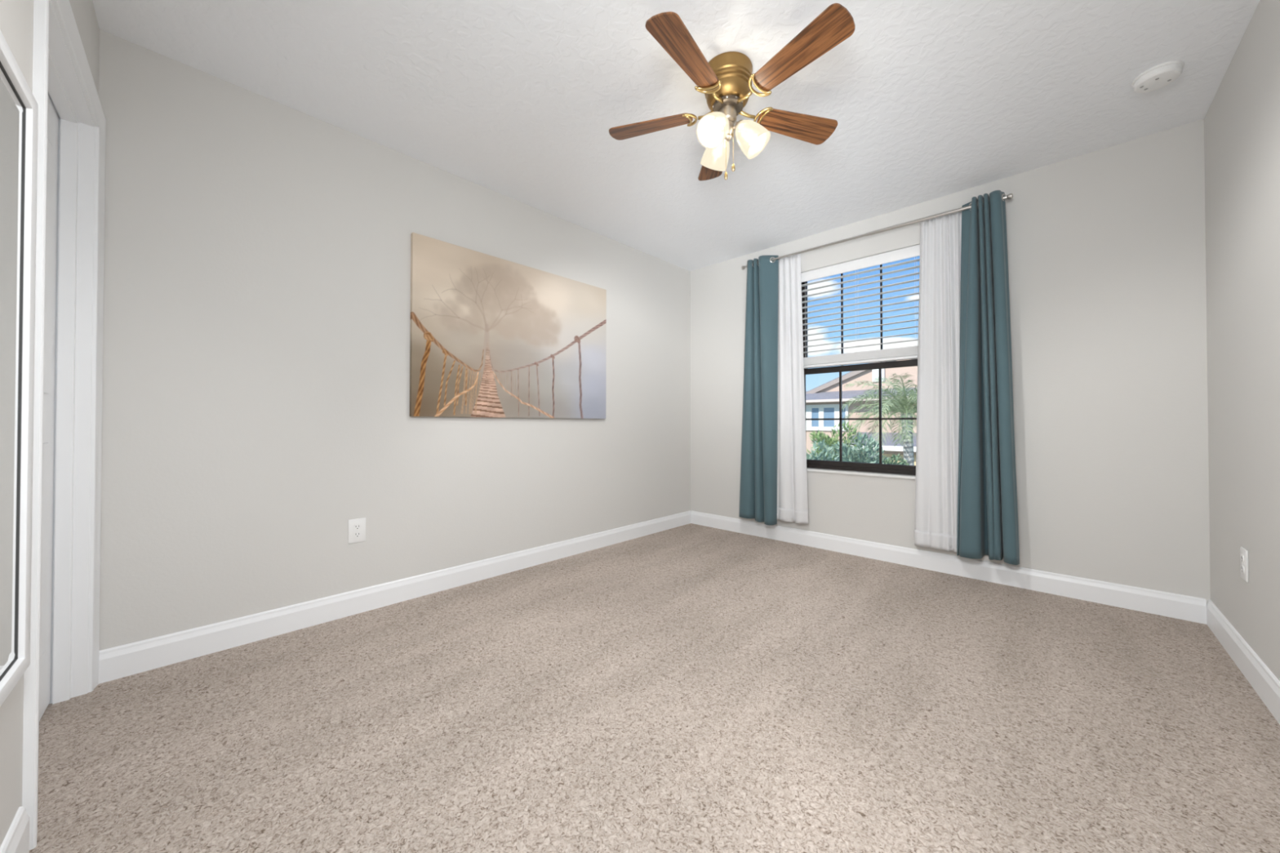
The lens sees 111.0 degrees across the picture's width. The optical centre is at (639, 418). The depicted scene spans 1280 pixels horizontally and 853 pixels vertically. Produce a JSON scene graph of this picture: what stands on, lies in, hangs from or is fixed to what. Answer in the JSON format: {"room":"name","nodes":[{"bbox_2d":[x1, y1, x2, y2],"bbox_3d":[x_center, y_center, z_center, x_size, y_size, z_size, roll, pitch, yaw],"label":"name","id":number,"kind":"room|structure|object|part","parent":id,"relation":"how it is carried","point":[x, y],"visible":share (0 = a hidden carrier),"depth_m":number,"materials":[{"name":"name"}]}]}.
{"room":"empty bedroom","nodes":[
{"label":"empty bedroom","id":0,"kind":"room"},
{"bbox_2d":[0,0,99,847],"bbox_3d":[-0.943,-0.250,0.471,3.276,2.440,0.120,-1,-1,45],"label":"wall","id":1,"kind":"structure","parent":0,"point":[16,16],"depth_m":0.95,"materials":[{"name":"white paint"}]},
{"bbox_2d":[0,806,29,852],"bbox_3d":[-0.596,0.908,0.208,2.171,0.118,0.014,-1,-1,45],"label":"baseboard","id":2,"kind":"structure","parent":1,"relation":"attached to","point":[16,840],"depth_m":0.94,"materials":[{"name":"white wood"}]},
{"bbox_2d":[0,30,38,706],"bbox_3d":[-1.078,-0.079,0.706,0.662,1.219,0.024,-1,-1,45],"label":"wall mirror","id":3,"kind":"object","parent":1,"relation":"attached to","point":[19,108],"visible":1,"depth_m":0.88,"materials":[{"name":"white mirror"}]},
{"bbox_2d":[22,0,106,850],"bbox_3d":[-1.740,-0.074,1.277,0.897,2.105,0.139,-1,-1,45],"label":"door frame","id":4,"kind":"structure","parent":1,"relation":"in","point":[66,515],"depth_m":1.53,"materials":[{"name":"white wood"}]},
{"bbox_3d":[-1.757,-0.072,1.258,0.540,1.660,0.005,-1,-1,45],"label":"panel","id":5,"kind":"part","parent":4,"relation":"part of","materials":[{"name":"white wood"}]},
{"bbox_2d":[98,29,690,650],"bbox_3d":[-0.949,-0.225,2.848,0.120,2.440,4.441,-1,-1,44],"label":"wall","id":6,"kind":"structure","parent":0,"point":[255,395],"depth_m":2.08,"materials":[{"name":"white paint"}]},
{"bbox_2d":[348,517,365,543],"bbox_3d":[-1.437,0.571,2.235,0.009,0.120,0.077,-1,-1,44],"label":"wall outlet","id":7,"kind":"object","parent":6,"relation":"attached to","point":[357,527],"visible":1,"depth_m":2.23,"materials":[{"name":"white plastic"}]},
{"bbox_2d":[353,531,361,537],"bbox_3d":[-1.435,0.590,2.233,0.003,0.029,0.034,-1,-1,44],"label":"receptacle","id":8,"kind":"object","parent":7,"relation":"attached to","point":[356,534],"depth_m":2.23,"materials":[{"name":"white plastic"}]},
{"bbox_2d":[353,524,361,529],"bbox_3d":[-1.435,0.551,2.233,0.003,0.029,0.034,-1,-1,44],"label":"receptacle","id":9,"kind":"object","parent":7,"relation":"attached to","point":[356,526],"depth_m":2.23,"materials":[{"name":"white plastic"}]},
{"bbox_2d":[98,511,691,684],"bbox_3d":[-0.757,0.937,2.939,0.014,0.118,3.626,-1,-1,44],"label":"baseboard","id":10,"kind":"structure","parent":6,"relation":"attached to","point":[134,658],"depth_m":2.15,"materials":[{"name":"white wood"}]},
{"bbox_2d":[409,232,606,418],"bbox_3d":[-0.767,-0.509,2.932,0.030,1.018,1.428,-1,-1,44],"label":"picture","id":11,"kind":"object","parent":6,"relation":"attached to","point":[491,336],"visible":1,"depth_m":2.78,"materials":[{"name":"beige"}]},
{"bbox_2d":[29,523,1279,852],"bbox_3d":[0.217,1.043,1.720,3.306,0.120,4.441,-1,-1,44],"label":"floor","id":12,"kind":"structure","parent":0,"point":[688,688],"depth_m":1.38,"materials":[{"name":"beige carpet"}]},
{"bbox_2d":[92,0,1259,271],"bbox_3d":[0.183,-1.517,1.711,3.506,0.120,4.541,-1,-1,44],"label":"ceiling","id":13,"kind":"structure","parent":0,"point":[520,100],"depth_m":1.94,"materials":[{"name":"white paint"}]},
{"bbox_2d":[608,3,855,181],"bbox_3d":[0.363,-1.230,1.815,1.012,0.452,1.004,-1,-1,44],"label":"ceiling fan","id":14,"kind":"object","parent":13,"relation":"hanging from","point":[725,81],"visible":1,"depth_m":1.76,"materials":[{"name":"brown wood"}]},
{"bbox_3d":[0.047,-1.295,1.951,0.378,0.006,0.129,0,12,19],"label":"fan blade","id":15,"kind":"part","parent":14,"relation":"part of","materials":[{"name":"brown wood"}]},
{"bbox_3d":[0.167,-1.299,1.571,0.129,0.006,0.378,16,9,36],"label":"fan blade","id":16,"kind":"part","parent":14,"relation":"part of","materials":[{"name":"brown wood"}]},
{"bbox_3d":[0.371,-1.292,2.182,0.129,0.006,0.378,-13,-1,0],"label":"fan blade","id":17,"kind":"part","parent":14,"relation":"part of","materials":[{"name":"brown wood"}]},
{"bbox_3d":[0.299,-1.162,1.762,0.119,0.145,0.145,-1,-1,44],"label":"lamp shade","id":18,"kind":"part","parent":14,"relation":"part of","materials":[{"name":"white glass"}]},
{"bbox_3d":[0.340,-1.159,1.949,0.141,0.146,0.128,-1,-1,44],"label":"lamp shade","id":19,"kind":"part","parent":14,"relation":"part of","materials":[{"name":"white glass"}]},
{"bbox_3d":[0.361,-1.019,1.847,0.014,0.031,0.014,-1,-1,44],"label":"pull knob","id":20,"kind":"part","parent":14,"relation":"part of","materials":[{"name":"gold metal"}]},
{"bbox_3d":[0.388,-1.044,1.830,0.014,0.031,0.014,-1,-1,44],"label":"pull knob","id":21,"kind":"part","parent":14,"relation":"part of","materials":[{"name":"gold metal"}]},
{"bbox_3d":[0.470,-1.157,1.817,0.138,0.147,0.126,-1,-1,44],"label":"lamp shade","id":22,"kind":"part","parent":14,"relation":"part of","materials":[{"name":"white glass"}]},
{"bbox_3d":[0.692,-1.295,1.945,0.378,0.006,0.129,0,-14,-17],"label":"fan blade","id":23,"kind":"part","parent":14,"relation":"part of","materials":[{"name":"brown wood"}]},
{"bbox_3d":[0.565,-1.299,1.567,0.129,0.006,0.378,16,-10,-34],"label":"fan blade","id":24,"kind":"part","parent":14,"relation":"part of","materials":[{"name":"brown wood"}]},
{"bbox_2d":[1131,60,1184,93],"bbox_3d":[2.188,-1.436,1.860,0.144,0.039,0.144,-1,-1,44],"label":"smoke detector","id":25,"kind":"object","parent":13,"relation":"attached to","point":[1157,77],"visible":1,"depth_m":1.84,"materials":[{"name":"white plastic"}]},
{"bbox_2d":[690,119,1210,603],"bbox_3d":[1.682,-0.221,3.266,3.106,2.440,0.200,-1,-1,44],"label":"wall","id":26,"kind":"structure","parent":0,"point":[1106,247],"depth_m":2.41,"materials":[{"name":"white paint"}]},
{"bbox_2d":[801,264,917,479],"bbox_3d":[1.632,-0.378,3.282,0.970,1.585,0.179,-1,-1,44],"label":"window","id":27,"kind":"structure","parent":26,"relation":"in","point":[873,469],"depth_m":3.30,"materials":[{"name":"black metal"}]},
{"bbox_3d":[1.677,-0.761,3.333,0.898,0.793,0.030,-1,-1,44],"label":"sash","id":28,"kind":"part","parent":27,"relation":"part of","materials":[{"name":"brown metal"}]},
{"bbox_2d":[800,244,919,368],"bbox_3d":[1.603,-0.638,3.255,0.964,1.065,0.078,-1,-1,44],"label":"window blind","id":29,"kind":"object","parent":27,"relation":"attached to","point":[904,353],"visible":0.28,"depth_m":3.22,"materials":[{"name":"white plastic"}]},
{"bbox_3d":[1.337,-0.770,3.526,0.002,0.715,0.056,-1,-1,44],"label":"ladder cord","id":30,"kind":"part","parent":29,"relation":"part of","materials":[{"name":"fabric"}]},
{"bbox_3d":[1.611,-0.773,3.264,0.002,0.715,0.056,-1,-1,44],"label":"ladder cord","id":31,"kind":"part","parent":29,"relation":"part of","materials":[{"name":"white fabric"}]},
{"bbox_3d":[1.611,-0.416,3.260,0.950,0.020,0.052,-1,-1,44],"label":"rail","id":32,"kind":"part","parent":29,"relation":"part of","materials":[{"name":"white plastic"}]},
{"bbox_3d":[1.885,-0.776,3.002,0.002,0.715,0.056,-1,-1,44],"label":"ladder cord","id":33,"kind":"part","parent":29,"relation":"part of","materials":[{"name":"white fabric"}]},
{"bbox_3d":[1.649,-0.010,3.296,0.898,0.790,0.030,-1,-1,44],"label":"sash","id":34,"kind":"part","parent":27,"relation":"part of","materials":[{"name":"brown metal"}]},
{"bbox_3d":[1.601,0.404,3.241,0.968,0.020,0.089,-1,-1,44],"label":"sill","id":35,"kind":"part","parent":27,"relation":"part of","materials":[{"name":"white stone"}]},
{"bbox_2d":[741,193,1013,269],"bbox_3d":[1.548,-1.277,3.197,1.780,0.105,0.105,0,0,44],"label":"curtain rod","id":36,"kind":"object","parent":26,"relation":"attached to","point":[1010,196],"visible":0.6,"depth_m":2.98,"materials":[{"name":"silver metal"}]},
{"bbox_2d":[738,255,778,525],"bbox_3d":[0.975,-0.235,3.668,0.346,2.191,0.104,-1,-1,44],"label":"curtain","id":37,"kind":"object","parent":36,"relation":"hanging from","point":[758,464],"visible":1,"depth_m":3.62,"materials":[{"name":"teal fabric"}]},
{"bbox_2d":[777,253,808,524],"bbox_3d":[1.182,-0.242,3.522,0.318,2.130,0.057,-1,-1,44],"label":"sheer curtain","id":38,"kind":"object","parent":36,"relation":"hanging from","point":[792,477],"visible":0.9,"depth_m":3.51,"materials":[{"name":"white fabric"}]},
{"bbox_2d":[914,211,961,552],"bbox_3d":[1.918,-0.234,2.815,0.304,2.140,0.057,-1,-1,44],"label":"sheer curtain","id":39,"kind":"object","parent":36,"relation":"hanging from","point":[940,237],"visible":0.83,"depth_m":2.82,"materials":[{"name":"white fabric"}]},
{"bbox_2d":[956,190,1019,564],"bbox_3d":[2.073,-0.242,2.639,0.296,2.170,0.132,-1,-1,44],"label":"curtain","id":40,"kind":"object","parent":36,"relation":"hanging from","point":[988,508],"visible":1,"depth_m":2.60,"materials":[{"name":"teal fabric"}]},
{"bbox_2d":[690,511,1206,624],"bbox_3d":[1.609,0.940,3.177,3.078,0.118,0.014,-1,-1,44],"label":"baseboard","id":41,"kind":"structure","parent":26,"relation":"attached to","point":[1189,608],"depth_m":2.67,"materials":[{"name":"white wood"}]},
{"bbox_2d":[1204,0,1279,680],"bbox_3d":[1.383,-0.248,0.619,0.120,2.440,4.441,-1,-1,44],"label":"wall","id":42,"kind":"structure","parent":0,"point":[1242,122],"depth_m":1.67,"materials":[{"name":"white paint"}]},
{"bbox_2d":[1206,600,1279,724],"bbox_3d":[1.463,0.914,0.787,0.014,0.118,3.671,-1,-1,44],"label":"baseboard","id":43,"kind":"structure","parent":42,"relation":"attached to","point":[1260,677],"depth_m":1.66,"materials":[{"name":"white wood"}]},
{"bbox_2d":[1240,546,1248,582],"bbox_3d":[2.340,0.565,1.704,0.009,0.120,0.077,-1,-1,44],"label":"wall outlet","id":44,"kind":"object","parent":42,"relation":"attached to","point":[1243,553],"visible":1,"depth_m":1.69,"materials":[{"name":"white plastic"}]},
{"bbox_2d":[1240,564,1244,573],"bbox_3d":[2.338,0.585,1.706,0.003,0.029,0.034,-1,-1,44],"label":"receptacle","id":45,"kind":"object","parent":44,"relation":"attached to","point":[1242,566],"depth_m":1.71,"materials":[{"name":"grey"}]},
{"bbox_2d":[1240,555,1244,563],"bbox_3d":[2.338,0.545,1.706,0.003,0.029,0.034,-1,-1,44],"label":"receptacle","id":46,"kind":"object","parent":44,"relation":"attached to","point":[1242,556],"depth_m":1.70,"materials":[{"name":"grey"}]},
{"label":"outside","id":47,"kind":"structure","parent":0,"visible":0},
{"bbox_3d":[21.936,4.558,37.378,100.000,0.300,75.578,-1,-1,44],"label":"ground","id":48,"kind":"structure","parent":47,"visible":0},
{"bbox_2d":[806,439,839,461],"bbox_3d":[3.385,2.241,8.619,1.141,3.734,1.223,-1,-1,44],"label":"leafy shrub","id":49,"kind":"object","parent":48,"relation":"on","point":[828,450],"visible":0.05,"depth_m":8.47,"materials":[{"name":"green plant"}]},
{"bbox_2d":[806,421,866,460],"bbox_3d":[5.235,2.092,11.965,1.853,4.101,1.554,-1,-1,44],"label":"leafy shrub","id":50,"kind":"object","parent":48,"relation":"on","point":[828,440],"visible":0.17,"depth_m":11.81,"materials":[{"name":"green plant"}]},
{"bbox_2d":[831,432,888,463],"bbox_3d":[4.880,2.209,9.873,1.378,3.824,1.345,-1,-1,44],"label":"leafy shrub","id":51,"kind":"object","parent":48,"relation":"on","point":[855,455],"visible":0.2,"depth_m":9.69,"materials":[{"name":"green plant"}]},
{"bbox_2d":[805,359,917,465],"bbox_3d":[9.988,0.453,27.343,29.950,7.700,10.660,-1,-1,44],"label":"house","id":52,"kind":"structure","parent":48,"relation":"on","point":[822,402],"depth_m":22.83,"materials":[{"name":"beige paint"}]},
{"bbox_2d":[872,368,884,382],"bbox_3d":[12.137,-2.340,22.385,0.550,0.920,0.140,-1,-1,44],"label":"gable vent","id":53,"kind":"object","parent":52,"relation":"attached to","point":[875,372],"depth_m":22.38,"materials":[{"name":"white"}]},
{"bbox_3d":[11.645,2.902,19.246,2.200,2.630,0.100,-1,-1,44],"label":"garage door","id":54,"kind":"part","parent":52,"relation":"part of","materials":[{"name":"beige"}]},
{"bbox_2d":[842,373,917,465],"bbox_3d":[7.959,1.370,13.058,3.680,5.574,3.524,0,-1,-3],"label":"palm tree","id":55,"kind":"object","parent":48,"relation":"on","point":[904,405],"visible":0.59,"depth_m":12.99,"materials":[{"name":"green plant"}]},
{"bbox_2d":[872,453,909,465],"bbox_3d":[6.794,2.541,12.011,1.194,3.206,1.239,-1,-1,44],"label":"leafy shrub","id":56,"kind":"object","parent":48,"relation":"on","point":[895,458],"visible":0.08,"depth_m":11.88,"materials":[{"name":"green plant"}]}
]}

